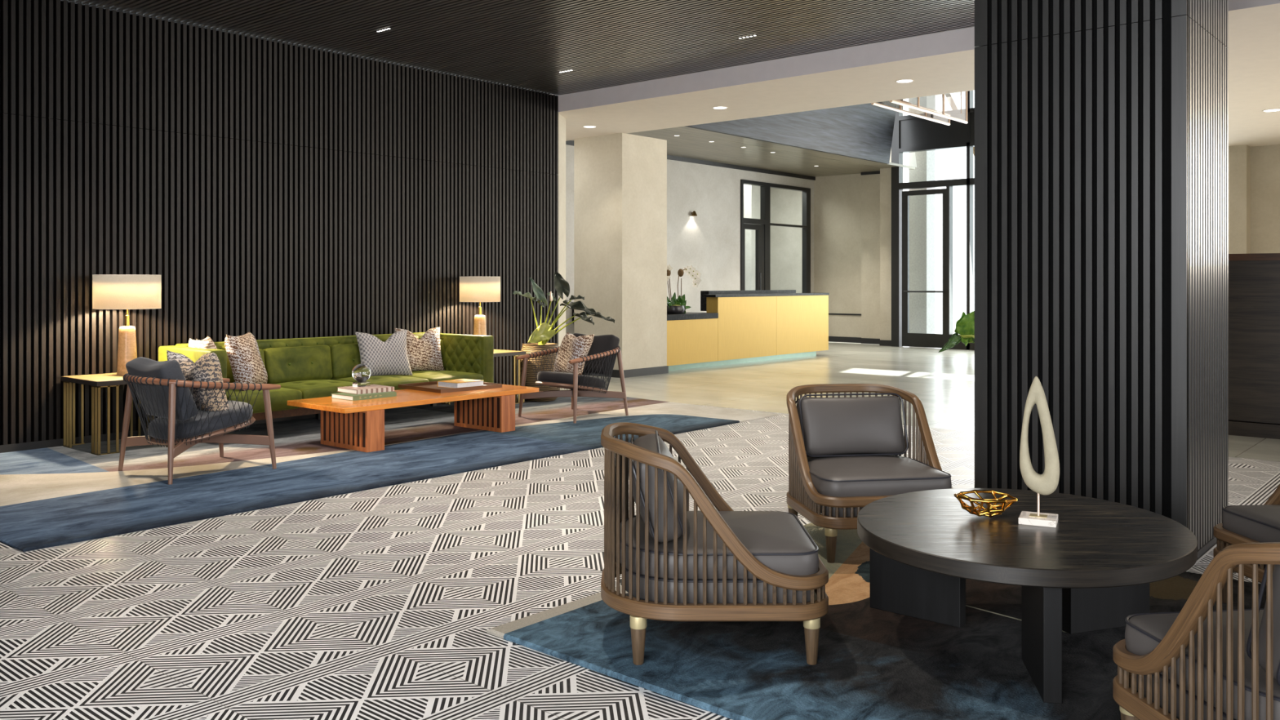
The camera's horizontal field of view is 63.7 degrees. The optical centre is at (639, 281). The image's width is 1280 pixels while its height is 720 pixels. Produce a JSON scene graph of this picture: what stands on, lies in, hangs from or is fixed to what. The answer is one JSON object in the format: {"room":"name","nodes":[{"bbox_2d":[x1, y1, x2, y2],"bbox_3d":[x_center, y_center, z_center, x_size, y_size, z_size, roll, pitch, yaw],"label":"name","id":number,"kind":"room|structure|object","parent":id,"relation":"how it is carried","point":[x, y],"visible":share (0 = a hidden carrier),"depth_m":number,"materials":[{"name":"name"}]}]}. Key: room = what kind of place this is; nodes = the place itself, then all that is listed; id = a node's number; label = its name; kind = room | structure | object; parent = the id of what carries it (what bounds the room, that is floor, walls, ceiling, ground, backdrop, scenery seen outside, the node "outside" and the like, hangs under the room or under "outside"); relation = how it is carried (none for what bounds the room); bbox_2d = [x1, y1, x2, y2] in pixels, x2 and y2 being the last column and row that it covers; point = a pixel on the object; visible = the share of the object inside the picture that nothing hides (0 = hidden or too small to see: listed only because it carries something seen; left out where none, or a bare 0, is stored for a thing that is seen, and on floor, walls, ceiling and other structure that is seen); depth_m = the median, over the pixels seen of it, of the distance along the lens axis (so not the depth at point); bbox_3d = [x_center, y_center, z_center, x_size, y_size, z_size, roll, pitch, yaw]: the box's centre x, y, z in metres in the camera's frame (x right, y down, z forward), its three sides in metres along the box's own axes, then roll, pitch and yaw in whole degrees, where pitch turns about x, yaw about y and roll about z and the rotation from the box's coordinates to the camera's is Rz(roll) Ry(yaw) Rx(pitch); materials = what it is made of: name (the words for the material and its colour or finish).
{"room":"hotel lobby","nodes":[
{"label":"hotel lobby","id":0,"kind":"room"},
{"bbox_2d":[0,0,558,444],"bbox_3d":[-4.526,-0.433,7.689,0.224,3.367,10.814,0,0,41],"label":"wall","id":1,"kind":"structure","parent":0,"point":[273,189],"depth_m":8.79,"materials":[{"name":"black wood"}]},
{"bbox_2d":[0,394,517,453],"bbox_3d":[-4.450,1.215,7.623,0.027,0.070,10.814,0,0,41],"label":"baseboard","id":2,"kind":"structure","parent":1,"relation":"attached to","point":[86,439],"depth_m":7.81,"materials":[{"name":"black wood"}]},
{"bbox_2d":[60,0,974,95],"bbox_3d":[0.881,-2.167,3.070,14.447,0.100,10.814,0,0,41],"label":"ceiling","id":3,"kind":"structure","parent":0,"point":[522,44],"depth_m":8.63,"materials":[{"name":"black wood"}]},
{"bbox_2d":[375,26,391,31],"bbox_3d":[-2.158,-2.121,8.668,0.200,0.017,0.026,0,0,41],"label":"recessed light","id":4,"kind":"object","parent":3,"relation":"in","point":[388,28],"visible":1,"depth_m":8.66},
{"bbox_2d":[558,113,565,389],"bbox_3d":[-1.071,-0.341,12.103,0.651,3.182,0.384,0,0,41],"label":"wall","id":5,"kind":"structure","parent":0,"point":[562,120],"depth_m":12.00,"materials":[{"name":"paint"}]},
{"bbox_2d":[555,0,1279,111],"bbox_3d":[4.464,-2.074,7.121,14.260,0.287,0.004,0,0,41],"label":"ceiling beam","id":6,"kind":"structure","parent":5,"relation":"attached to","point":[962,39],"depth_m":9.70,"materials":[{"name":"white paint"}]},
{"bbox_2d":[0,342,1279,719],"bbox_3d":[2.306,1.300,8.551,19.600,0.100,21.200,0,0,41],"label":"floor","id":7,"kind":"structure","parent":0,"point":[380,603],"depth_m":4.25,"materials":[{"name":"grey tile"}]},
{"bbox_2d":[0,395,777,551],"bbox_3d":[-1.887,1.240,8.233,3.059,0.017,6.537,0,0,41],"label":"area rug","id":8,"kind":"object","parent":7,"relation":"on","point":[55,495],"visible":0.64,"depth_m":6.92,"materials":[{"name":"blue carpet"}]},
{"bbox_2d":[60,373,168,455],"bbox_3d":[-3.874,0.970,7.744,0.650,0.524,0.655,0,0,41],"label":"side table","id":9,"kind":"object","parent":8,"relation":"on","point":[105,380],"visible":0.5,"depth_m":7.41,"materials":[{"name":"brown metal"}]},
{"bbox_2d":[92,274,161,375],"bbox_3d":[-3.888,0.328,7.812,0.470,0.760,0.470,0,0,41],"label":"table lamp","id":10,"kind":"object","parent":9,"relation":"on","point":[109,291],"visible":0.96,"depth_m":7.66,"materials":[{"name":"fabric"}]},
{"bbox_2d":[118,356,280,484],"bbox_3d":[-2.908,0.861,6.735,0.731,0.745,0.819,0,0,41],"label":"armchair","id":11,"kind":"object","parent":8,"relation":"on","point":[162,390],"visible":0.94,"depth_m":6.52,"materials":[{"name":"grey fabric"}]},
{"bbox_2d":[125,356,197,421],"bbox_3d":[-3.050,0.681,6.568,0.540,0.384,0.245,0,0,40],"label":"cushion","id":12,"kind":"object","parent":11,"relation":"on","point":[154,399],"depth_m":6.44,"materials":[{"name":"grey fabric"}]},
{"bbox_2d":[166,350,229,411],"bbox_3d":[-2.901,0.665,6.779,0.468,0.424,0.236,0,0,25],"label":"cushion","id":13,"kind":"object","parent":11,"relation":"on","point":[207,367],"visible":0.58,"depth_m":6.66,"materials":[{"name":"beige fabric"}]},
{"bbox_2d":[147,400,253,439],"bbox_3d":[-2.884,0.904,6.763,0.528,0.187,0.598,0,0,40],"label":"seat cushion","id":14,"kind":"object","parent":11,"relation":"on","point":[188,426],"depth_m":6.56,"materials":[{"name":"grey fabric"}]},
{"bbox_2d":[158,332,493,420],"bbox_3d":[-2.615,0.868,9.016,0.893,0.729,2.795,0,0,41],"label":"tufted sofa","id":15,"kind":"object","parent":8,"relation":"on","point":[311,367],"visible":0.41,"depth_m":8.93,"materials":[{"name":"green fabric"}]},
{"bbox_2d":[188,337,217,349],"bbox_3d":[-3.384,0.652,8.059,0.191,0.406,0.440,0,0,-42],"label":"cushion","id":16,"kind":"object","parent":15,"relation":"on","point":[192,343],"visible":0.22,"depth_m":7.96,"materials":[{"name":"white fabric"}]},
{"bbox_2d":[195,336,213,342],"bbox_3d":[-3.476,0.651,8.302,0.202,0.407,0.428,0,0,-6],"label":"cushion","id":17,"kind":"object","parent":15,"relation":"on","point":[207,339],"visible":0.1,"depth_m":8.38,"materials":[{"name":"beige fabric"}]},
{"bbox_2d":[224,331,267,391],"bbox_3d":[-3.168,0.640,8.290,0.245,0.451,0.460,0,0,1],"label":"cushion","id":18,"kind":"object","parent":15,"relation":"on","point":[246,364],"visible":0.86,"depth_m":8.12,"materials":[{"name":"beige fabric"}]},
{"bbox_2d":[226,387,302,413],"bbox_3d":[-3.171,0.942,8.247,0.741,0.191,0.628,0,0,40],"label":"seat cushion","id":19,"kind":"object","parent":15,"relation":"on","point":[279,397],"depth_m":8.07,"materials":[{"name":"green fabric"}]},
{"bbox_2d":[262,345,332,384],"bbox_3d":[-2.964,0.718,8.901,0.194,0.311,0.626,0,0,40],"label":"cushion","id":20,"kind":"object","parent":15,"relation":"on","point":[283,364],"depth_m":8.82,"materials":[{"name":"green fabric"}]},
{"bbox_2d":[273,379,352,399],"bbox_3d":[-2.761,0.942,8.728,0.741,0.191,0.628,0,0,40],"label":"seat cushion","id":21,"kind":"object","parent":15,"relation":"on","point":[308,388],"depth_m":8.50,"materials":[{"name":"green fabric"}]},
{"bbox_2d":[328,343,360,379],"bbox_3d":[-2.553,0.718,9.382,0.194,0.311,0.626,0,0,40],"label":"cushion","id":22,"kind":"object","parent":15,"relation":"on","point":[344,357],"depth_m":9.17,"materials":[{"name":"green fabric"}]},
{"bbox_2d":[329,374,429,390],"bbox_3d":[-2.350,0.942,9.209,0.741,0.191,0.628,0,0,40],"label":"seat cushion","id":23,"kind":"object","parent":15,"relation":"on","point":[393,380],"depth_m":9.08,"materials":[{"name":"green fabric"}]},
{"bbox_2d":[355,329,413,376],"bbox_3d":[-2.327,0.657,9.369,0.500,0.413,0.219,0,0,-36],"label":"cushion","id":24,"kind":"object","parent":15,"relation":"on","point":[389,357],"visible":0.92,"depth_m":9.30,"materials":[{"name":"grey fabric"}]},
{"bbox_2d":[394,326,446,372],"bbox_3d":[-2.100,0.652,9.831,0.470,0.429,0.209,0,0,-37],"label":"cushion","id":25,"kind":"object","parent":15,"relation":"on","point":[424,353],"visible":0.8,"depth_m":9.79,"materials":[{"name":"beige fabric"}]},
{"bbox_2d":[392,370,483,382],"bbox_3d":[-1.939,0.942,9.690,0.741,0.191,0.628,0,0,40],"label":"seat cushion","id":26,"kind":"object","parent":15,"relation":"on","point":[431,375],"depth_m":9.55,"materials":[{"name":"green fabric"}]},
{"bbox_2d":[287,384,538,452],"bbox_3d":[-1.760,1.066,8.263,0.770,0.332,1.900,0,0,41],"label":"coffee table","id":27,"kind":"object","parent":8,"relation":"on","point":[358,424],"visible":0.95,"depth_m":7.80,"materials":[{"name":"orange wood"}]},
{"bbox_2d":[331,391,396,400],"bbox_3d":[-2.149,0.883,8.023,0.286,0.034,0.400,0,0,39],"label":"book","id":28,"kind":"object","parent":27,"relation":"on","point":[345,396],"visible":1,"depth_m":7.91,"materials":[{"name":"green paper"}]},
{"bbox_2d":[337,384,394,394],"bbox_3d":[-2.165,0.849,8.128,0.300,0.034,0.330,0,0,45],"label":"book","id":29,"kind":"object","parent":28,"relation":"on","point":[371,388],"visible":1,"depth_m":8.04,"materials":[{"name":"white paper"}]},
{"bbox_2d":[351,363,370,386],"bbox_3d":[-2.221,0.743,8.209,0.148,0.178,0.148,0,0,30],"label":"ball","id":30,"kind":"object","parent":29,"relation":"on","point":[361,373],"visible":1,"depth_m":8.16,"materials":[{"name":"clear glass"}]},
{"bbox_2d":[398,380,502,393],"bbox_3d":[-1.610,0.885,8.739,0.610,0.030,0.630,0,0,44],"label":"serving tray","id":31,"kind":"object","parent":27,"relation":"on","point":[432,386],"visible":0.76,"depth_m":8.62,"materials":[{"name":"brown wood"}]},
{"bbox_2d":[437,378,483,388],"bbox_3d":[-1.529,0.870,8.788,0.255,0.049,0.300,0,0,38],"label":"book","id":32,"kind":"object","parent":31,"relation":"on","point":[460,383],"visible":0.96,"depth_m":8.71,"materials":[{"name":"white paper"}]},
{"bbox_2d":[441,349,526,404],"bbox_3d":[-1.591,0.970,10.440,0.620,0.524,0.610,0,0,41],"label":"side table","id":33,"kind":"object","parent":8,"relation":"on","point":[497,353],"visible":0.32,"depth_m":10.41,"materials":[{"name":"brown metal"}]},
{"bbox_2d":[459,276,500,335],"bbox_3d":[-1.625,0.328,10.462,0.414,0.760,0.414,0,0,41],"label":"table lamp","id":34,"kind":"object","parent":33,"relation":"on","point":[472,289],"visible":0.94,"depth_m":10.30,"materials":[{"name":"fabric"}]},
{"bbox_2d":[512,271,614,401],"bbox_3d":[-0.831,0.563,10.491,1.011,1.338,0.639,0,0,28],"label":"plant","id":35,"kind":"object","parent":8,"relation":"on","point":[538,340],"visible":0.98,"depth_m":10.53,"materials":[{"name":"green plant"}]},
{"bbox_2d":[515,333,628,423],"bbox_3d":[-0.598,0.861,9.463,0.731,0.745,0.819,0,0,41],"label":"armchair","id":36,"kind":"object","parent":8,"relation":"on","point":[600,360],"visible":0.79,"depth_m":9.42,"materials":[{"name":"brown wood"}]},
{"bbox_2d":[537,371,605,388],"bbox_3d":[-0.622,0.904,9.435,0.528,0.187,0.598,0,0,40],"label":"seat cushion","id":37,"kind":"object","parent":36,"relation":"on","point":[559,380],"depth_m":9.21,"materials":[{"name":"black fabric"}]},
{"bbox_2d":[553,332,594,375],"bbox_3d":[-0.614,0.676,9.416,0.210,0.404,0.461,0,0,-36],"label":"cushion","id":38,"kind":"object","parent":36,"relation":"on","point":[571,347],"visible":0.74,"depth_m":9.32,"materials":[{"name":"beige fabric"}]},
{"bbox_2d":[573,333,619,376],"bbox_3d":[-0.456,0.681,9.629,0.540,0.384,0.245,0,0,40],"label":"cushion","id":39,"kind":"object","parent":36,"relation":"on","point":[600,344],"depth_m":9.47,"materials":[{"name":"black fabric"}]},
{"bbox_2d":[573,133,666,369],"bbox_3d":[-0.262,-0.340,13.992,0.867,3.180,0.920,0,0,41],"label":"column","id":40,"kind":"object","parent":7,"relation":"on","point":[620,179],"visible":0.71,"depth_m":13.66,"materials":[{"name":"paint"}]},
{"bbox_2d":[586,365,668,377],"bbox_3d":[-0.256,1.200,13.988,0.882,0.100,0.950,0,0,41],"label":"baseboard","id":41,"kind":"object","parent":40,"relation":"attached to","point":[657,370],"visible":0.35,"depth_m":13.64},
{"bbox_2d":[666,289,829,370],"bbox_3d":[1.456,0.698,16.102,0.820,1.105,4.480,0,0,41],"label":"reception desk","id":42,"kind":"object","parent":7,"relation":"on","point":[736,326],"visible":0.81,"depth_m":15.77,"materials":[{"name":"gold"}]},
{"bbox_2d":[666,264,702,313],"bbox_3d":[0.610,0.127,15.004,0.330,0.754,0.827,0,0,41],"label":"potted orchid","id":43,"kind":"object","parent":42,"relation":"on","point":[675,305],"visible":0.91,"depth_m":14.90,"materials":[{"name":"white plant"}]},
{"bbox_2d":[666,311,718,320],"bbox_3d":[0.428,0.499,14.883,0.800,0.078,1.290,0,0,40],"label":"countertop","id":44,"kind":"structure","parent":42,"relation":"on","point":[687,315],"depth_m":14.68,"materials":[{"name":"black stone"}]},
{"bbox_2d":[666,305,685,313],"bbox_3d":[0.495,0.403,14.869,0.330,0.115,0.330,0,0,40],"label":"bowl","id":45,"kind":"object","parent":44,"relation":"on","point":[670,308],"depth_m":14.73,"materials":[{"name":"black ceramic"}]},
{"bbox_2d":[700,289,795,311],"bbox_3d":[1.835,0.302,17.053,0.160,0.315,2.543,0,0,40],"label":"countertop","id":46,"kind":"structure","parent":42,"relation":"on","point":[703,300],"depth_m":16.57,"materials":[{"name":"black stone"}]},
{"bbox_2d":[702,293,829,297],"bbox_3d":[2.069,0.211,16.381,0.250,0.038,3.260,0,0,40],"label":"countertop","id":47,"kind":"structure","parent":42,"relation":"on","point":[773,294],"depth_m":16.02,"materials":[{"name":"black stone"}]},
{"bbox_2d":[485,522,1266,719],"bbox_3d":[1.876,1.240,3.112,4.397,0.017,2.514,0,0,41],"label":"area rug","id":48,"kind":"object","parent":7,"relation":"on","point":[873,664],"visible":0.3,"depth_m":3.38,"materials":[{"name":"blue carpet"}]},
{"bbox_2d":[600,422,828,665],"bbox_3d":[0.241,0.876,3.596,0.750,0.712,0.672,0,0,0],"label":"lounge chair","id":49,"kind":"object","parent":48,"relation":"on","point":[675,562],"visible":1,"depth_m":3.31,"materials":[{"name":"brown wood"}]},
{"bbox_2d":[628,433,683,542],"bbox_3d":[0.059,0.709,3.595,0.200,0.290,0.517,0,0,0],"label":"cushion","id":50,"kind":"object","parent":49,"relation":"on","point":[653,442],"depth_m":3.34,"materials":[{"name":"leather"}]},
{"bbox_2d":[620,511,818,579],"bbox_3d":[0.255,0.898,3.596,0.658,0.116,0.612,0,0,0],"label":"seat cushion","id":51,"kind":"object","parent":49,"relation":"on","point":[779,540],"depth_m":3.33,"materials":[{"name":"leather"}]},
{"bbox_2d":[786,383,952,563],"bbox_3d":[1.060,0.876,4.874,0.672,0.712,0.750,0,0,-9],"label":"lounge chair","id":52,"kind":"object","parent":48,"relation":"on","point":[843,452],"visible":0.83,"depth_m":4.93,"materials":[{"name":"leather"}]},
{"bbox_2d":[796,395,905,457],"bbox_3d":[1.033,0.709,5.054,0.517,0.290,0.200,0,0,-9],"label":"cushion","id":53,"kind":"object","parent":52,"relation":"on","point":[852,426],"depth_m":4.98,"materials":[{"name":"leather"}]},
{"bbox_2d":[807,454,951,497],"bbox_3d":[1.062,0.898,4.860,0.612,0.116,0.658,0,0,-9],"label":"seat cushion","id":54,"kind":"object","parent":52,"relation":"on","point":[828,475],"depth_m":4.60,"materials":[{"name":"leather"}]},
{"bbox_2d":[857,488,1197,703],"bbox_3d":[1.306,1.031,3.554,1.086,0.402,1.200,0,0,26],"label":"oval coffee table","id":55,"kind":"object","parent":48,"relation":"on","point":[1095,570],"visible":0.94,"depth_m":3.38,"materials":[{"name":"black wood"}]},
{"bbox_2d":[954,489,1017,517],"bbox_3d":[1.220,0.787,3.634,0.215,0.081,0.219,0,0,18],"label":"bowl","id":56,"kind":"object","parent":55,"relation":"on","point":[988,512],"visible":1,"depth_m":3.62,"materials":[{"name":"gold metal"}]},
{"bbox_2d":[1017,376,1059,527],"bbox_3d":[1.377,0.578,3.550,0.130,0.504,0.120,0,0,26],"label":"sculpture","id":57,"kind":"object","parent":55,"relation":"on","point":[1046,483],"visible":1,"depth_m":3.53,"materials":[{"name":"white stone"}]},
{"bbox_2d":[1112,542,1279,719],"bbox_3d":[1.577,0.876,2.386,0.672,0.712,0.750,0,0,-7],"label":"lounge chair","id":58,"kind":"object","parent":48,"relation":"on","point":[1197,661],"visible":1,"depth_m":2.30,"materials":[{"name":"wood"}]},
{"bbox_2d":[1124,609,1279,719],"bbox_3d":[1.575,0.898,2.400,0.612,0.116,0.658,0,0,-7],"label":"seat cushion","id":59,"kind":"object","parent":58,"relation":"on","point":[1253,696],"depth_m":2.35,"materials":[{"name":"leather"}]},
{"bbox_2d":[1258,564,1279,679],"bbox_3d":[1.598,0.709,2.206,0.517,0.290,0.200,0,0,-7],"label":"cushion","id":60,"kind":"object","parent":58,"relation":"on","point":[1276,573],"depth_m":2.19,"materials":[{"name":"leather"}]},
{"bbox_2d":[1213,484,1279,603],"bbox_3d":[2.585,0.876,3.714,0.750,0.712,0.672,0,0,-5],"label":"lounge chair","id":61,"kind":"object","parent":48,"relation":"on","point":[1241,524],"visible":0.61,"depth_m":3.82,"materials":[{"name":"leather"}]},
{"bbox_2d":[1222,504,1279,542],"bbox_3d":[2.571,0.898,3.713,0.658,0.116,0.612,0,0,-5],"label":"seat cushion","id":62,"kind":"object","parent":61,"relation":"on","point":[1255,523],"depth_m":3.80,"materials":[{"name":"leather"}]},
{"bbox_2d":[937,311,974,352],"bbox_3d":[5.248,0.848,16.453,1.182,0.805,0.492,0,0,-12],"label":"plant","id":63,"kind":"object","parent":7,"relation":"on","point":[965,326],"visible":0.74,"depth_m":16.41,"materials":[{"name":"green plant"}]},
{"bbox_2d":[974,0,1228,558],"bbox_3d":[2.320,-0.432,5.162,0.966,3.365,0.884,0,0,41],"label":"column","id":64,"kind":"structure","parent":7,"relation":"on","point":[1101,126],"depth_m":4.82,"materials":[{"name":"black wood"}]},
{"bbox_2d":[1228,253,1279,439],"bbox_3d":[7.210,0.512,6.763,6.820,1.476,0.650,0,0,41],"label":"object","id":65,"kind":"structure","parent":7,"relation":"on","point":[1254,279],"depth_m":8.29,"materials":[{"name":"brown wood"}]},
{"bbox_2d":[1228,253,1279,260],"bbox_3d":[7.210,-0.198,6.763,6.820,0.056,0.650,0,0,40],"label":"countertop","id":66,"kind":"structure","parent":65,"relation":"on","point":[1255,256],"depth_m":8.27,"materials":[{"name":"brown wood"}]},
{"bbox_2d":[565,144,813,333],"bbox_3d":[0.222,-0.477,17.794,0.150,3.455,10.550,0,0,41],"label":"wall","id":67,"kind":"structure","parent":0,"point":[708,242],"depth_m":18.74,"materials":[{"name":"paint"}]},
{"bbox_2d":[565,140,815,180],"bbox_3d":[0.274,-2.170,17.717,0.030,0.070,10.500,0,0,41],"label":"trim","id":68,"kind":"structure","parent":67,"relation":"attached to","point":[568,142],"depth_m":19.42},
{"bbox_2d":[691,210,697,216],"bbox_3d":[0.974,-1.225,18.467,0.109,0.090,0.109,0,0,-5],"label":"wall sconce","id":69,"kind":"object","parent":67,"relation":"attached to","point":[694,213],"visible":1,"depth_m":18.44,"materials":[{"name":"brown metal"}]},
{"bbox_2d":[740,179,810,293],"bbox_3d":[2.744,-0.350,20.611,0.188,3.200,2.510,0,0,41],"label":"window frame","id":70,"kind":"structure","parent":67,"relation":"in","point":[762,226],"depth_m":20.30,"materials":[{"name":"black metal"}]},
{"bbox_2d":[572,126,915,177],"bbox_3d":[1.650,-2.228,17.594,2.283,0.045,8.900,0,0,41],"label":"ceiling","id":71,"kind":"structure","parent":0,"point":[692,143],"depth_m":17.90,"materials":[{"name":"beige paint"}]},
{"bbox_2d":[743,184,802,293],"bbox_3d":[2.048,-0.500,21.462,1.837,3.500,5.100,0,0,41],"label":"wall","id":72,"kind":"structure","parent":0,"point":[786,205],"depth_m":23.49,"materials":[{"name":"paint"}]},
{"bbox_2d":[685,100,896,164],"bbox_3d":[2.362,-3.478,16.624,0.060,2.545,8.350,0,0,41],"label":"wall","id":73,"kind":"structure","parent":0,"point":[864,131],"depth_m":17.65,"materials":[{"name":"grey wood"}]},
{"bbox_2d":[813,149,891,340],"bbox_3d":[4.355,-1.750,20.989,0.587,6.000,2.344,0,0,-39],"label":"wall","id":74,"kind":"structure","parent":0,"point":[852,212],"depth_m":21.08,"materials":[{"name":"paint"}]},
{"bbox_2d":[828,313,861,315],"bbox_3d":[4.121,0.675,21.326,1.193,0.030,0.015,0,0,41],"label":"trim","id":75,"kind":"structure","parent":74,"relation":"attached to","point":[828,313],"depth_m":21.23,"materials":[{"name":"black metal"}]},
{"bbox_2d":[828,336,891,346],"bbox_3d":[4.409,1.195,20.895,0.401,0.110,2.180,0,0,-32],"label":"baseboard","id":76,"kind":"structure","parent":74,"relation":"attached to","point":[832,339],"depth_m":20.99,"materials":[{"name":"black wood"}]},
{"bbox_2d":[860,170,879,175],"bbox_3d":[4.703,-2.178,20.612,0.620,0.055,0.025,0,0,41],"label":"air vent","id":77,"kind":"structure","parent":74,"relation":"attached to","point":[868,172],"depth_m":20.66,"materials":[{"name":"black metal"}]},
{"bbox_2d":[891,90,974,350],"bbox_3d":[7.104,-1.750,18.025,5.810,6.000,0.160,0,0,41],"label":"door frame","id":78,"kind":"structure","parent":74,"relation":"in","point":[911,133],"depth_m":19.32,"materials":[{"name":"black metal"}]},
{"bbox_2d":[902,188,946,347],"bbox_3d":[5.355,-0.246,19.435,0.900,2.968,0.147,0,0,41],"label":"door","id":79,"kind":"structure","parent":78,"relation":"attached to","point":[910,340],"depth_m":19.60,"materials":[{"name":"black metal"}]},
{"bbox_2d":[548,3,1279,146],"bbox_3d":[7.083,-3.390,11.419,15.860,2.920,9.934,0,0,41],"label":"ceiling","id":80,"kind":"structure","parent":0,"point":[1254,33],"depth_m":10.62,"materials":[{"name":"white paint"}]},
{"bbox_2d":[582,125,596,128],"bbox_3d":[-0.627,-1.928,12.831,0.176,0.004,0.176,0,0,41],"label":"recessed light","id":81,"kind":"object","parent":80,"relation":"in","point":[585,126],"visible":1,"depth_m":12.84,"materials":[{"name":"white paint"}]},
{"bbox_2d":[711,106,728,109],"bbox_3d":[0.888,-1.928,11.433,0.176,0.004,0.176,0,0,41],"label":"recessed light","id":82,"kind":"object","parent":80,"relation":"in","point":[717,107],"visible":1,"depth_m":11.44,"materials":[{"name":"white paint"}]},
{"bbox_2d":[713,106,726,109],"bbox_3d":[0.888,-1.928,11.433,0.148,0.001,0.148,0,0,41],"label":"diffuser","id":83,"kind":"object","parent":82,"relation":"attached to","point":[719,108],"depth_m":11.45,"materials":[{"name":"white plastic"}]},
{"bbox_2d":[895,79,914,83],"bbox_3d":[2.547,-1.928,9.911,0.176,0.004,0.176,0,0,41],"label":"recessed light","id":84,"kind":"object","parent":80,"relation":"in","point":[902,81],"visible":1,"depth_m":9.91,"materials":[{"name":"white paint"}]},
{"bbox_2d":[897,80,912,82],"bbox_3d":[2.547,-1.928,9.911,0.148,0.001,0.148,0,0,41],"label":"diffuser","id":85,"kind":"object","parent":84,"relation":"attached to","point":[901,81],"depth_m":9.91,"materials":[{"name":"white plastic"}]},
{"bbox_2d":[1262,108,1279,111],"bbox_3d":[7.123,-1.928,11.604,0.200,0.004,0.200,0,0,41],"label":"recessed light","id":86,"kind":"object","parent":80,"relation":"in","point":[1273,109],"visible":1,"depth_m":11.61,"materials":[{"name":"white paint"}]},
{"bbox_2d":[1264,109,1279,111],"bbox_3d":[7.123,-1.928,11.604,0.168,0.001,0.168,0,0,41],"label":"diffuser","id":87,"kind":"object","parent":86,"relation":"attached to","point":[1270,110],"depth_m":11.61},
{"bbox_2d":[1228,144,1279,253],"bbox_3d":[12.267,-0.340,12.438,9.300,3.180,1.650,0,0,41],"label":"wall","id":88,"kind":"structure","parent":0,"point":[1254,171],"depth_m":14.60,"materials":[{"name":"paint"}]},
{"bbox_3d":[4.499,-4.800,14.891,6.100,0.100,8.310,0,0,40],"label":"ceiling","id":89,"kind":"structure","parent":0,"visible":0},
{"bbox_2d":[871,91,968,125],"bbox_3d":[3.936,-3.539,14.379,0.314,2.422,2.435,0,0,41],"label":"chandelier","id":90,"kind":"object","parent":89,"relation":"hanging from","point":[900,102],"visible":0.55,"depth_m":14.54,"materials":[{"name":"white metal"}]},
{"label":"outside","id":91,"kind":"structure","parent":0,"visible":0},
{"bbox_2d":[828,311,966,344],"bbox_3d":[21.721,1.300,33.131,90.000,0.100,41.400,0,0,41],"label":"ground","id":92,"kind":"structure","parent":91,"point":[939,315],"depth_m":31.83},
{"bbox_2d":[908,95,935,333],"bbox_3d":[5.691,-1.625,20.783,0.380,5.750,0.400,0,0,41],"label":"pillar","id":93,"kind":"structure","parent":92,"relation":"on","point":[922,207],"depth_m":20.64,"materials":[{"name":"concrete"}]},
{"bbox_2d":[902,90,974,312],"bbox_3d":[23.475,-7.225,35.184,90.000,16.950,4.000,0,0,41],"label":"building","id":94,"kind":"structure","parent":92,"relation":"on","point":[950,163],"depth_m":41.70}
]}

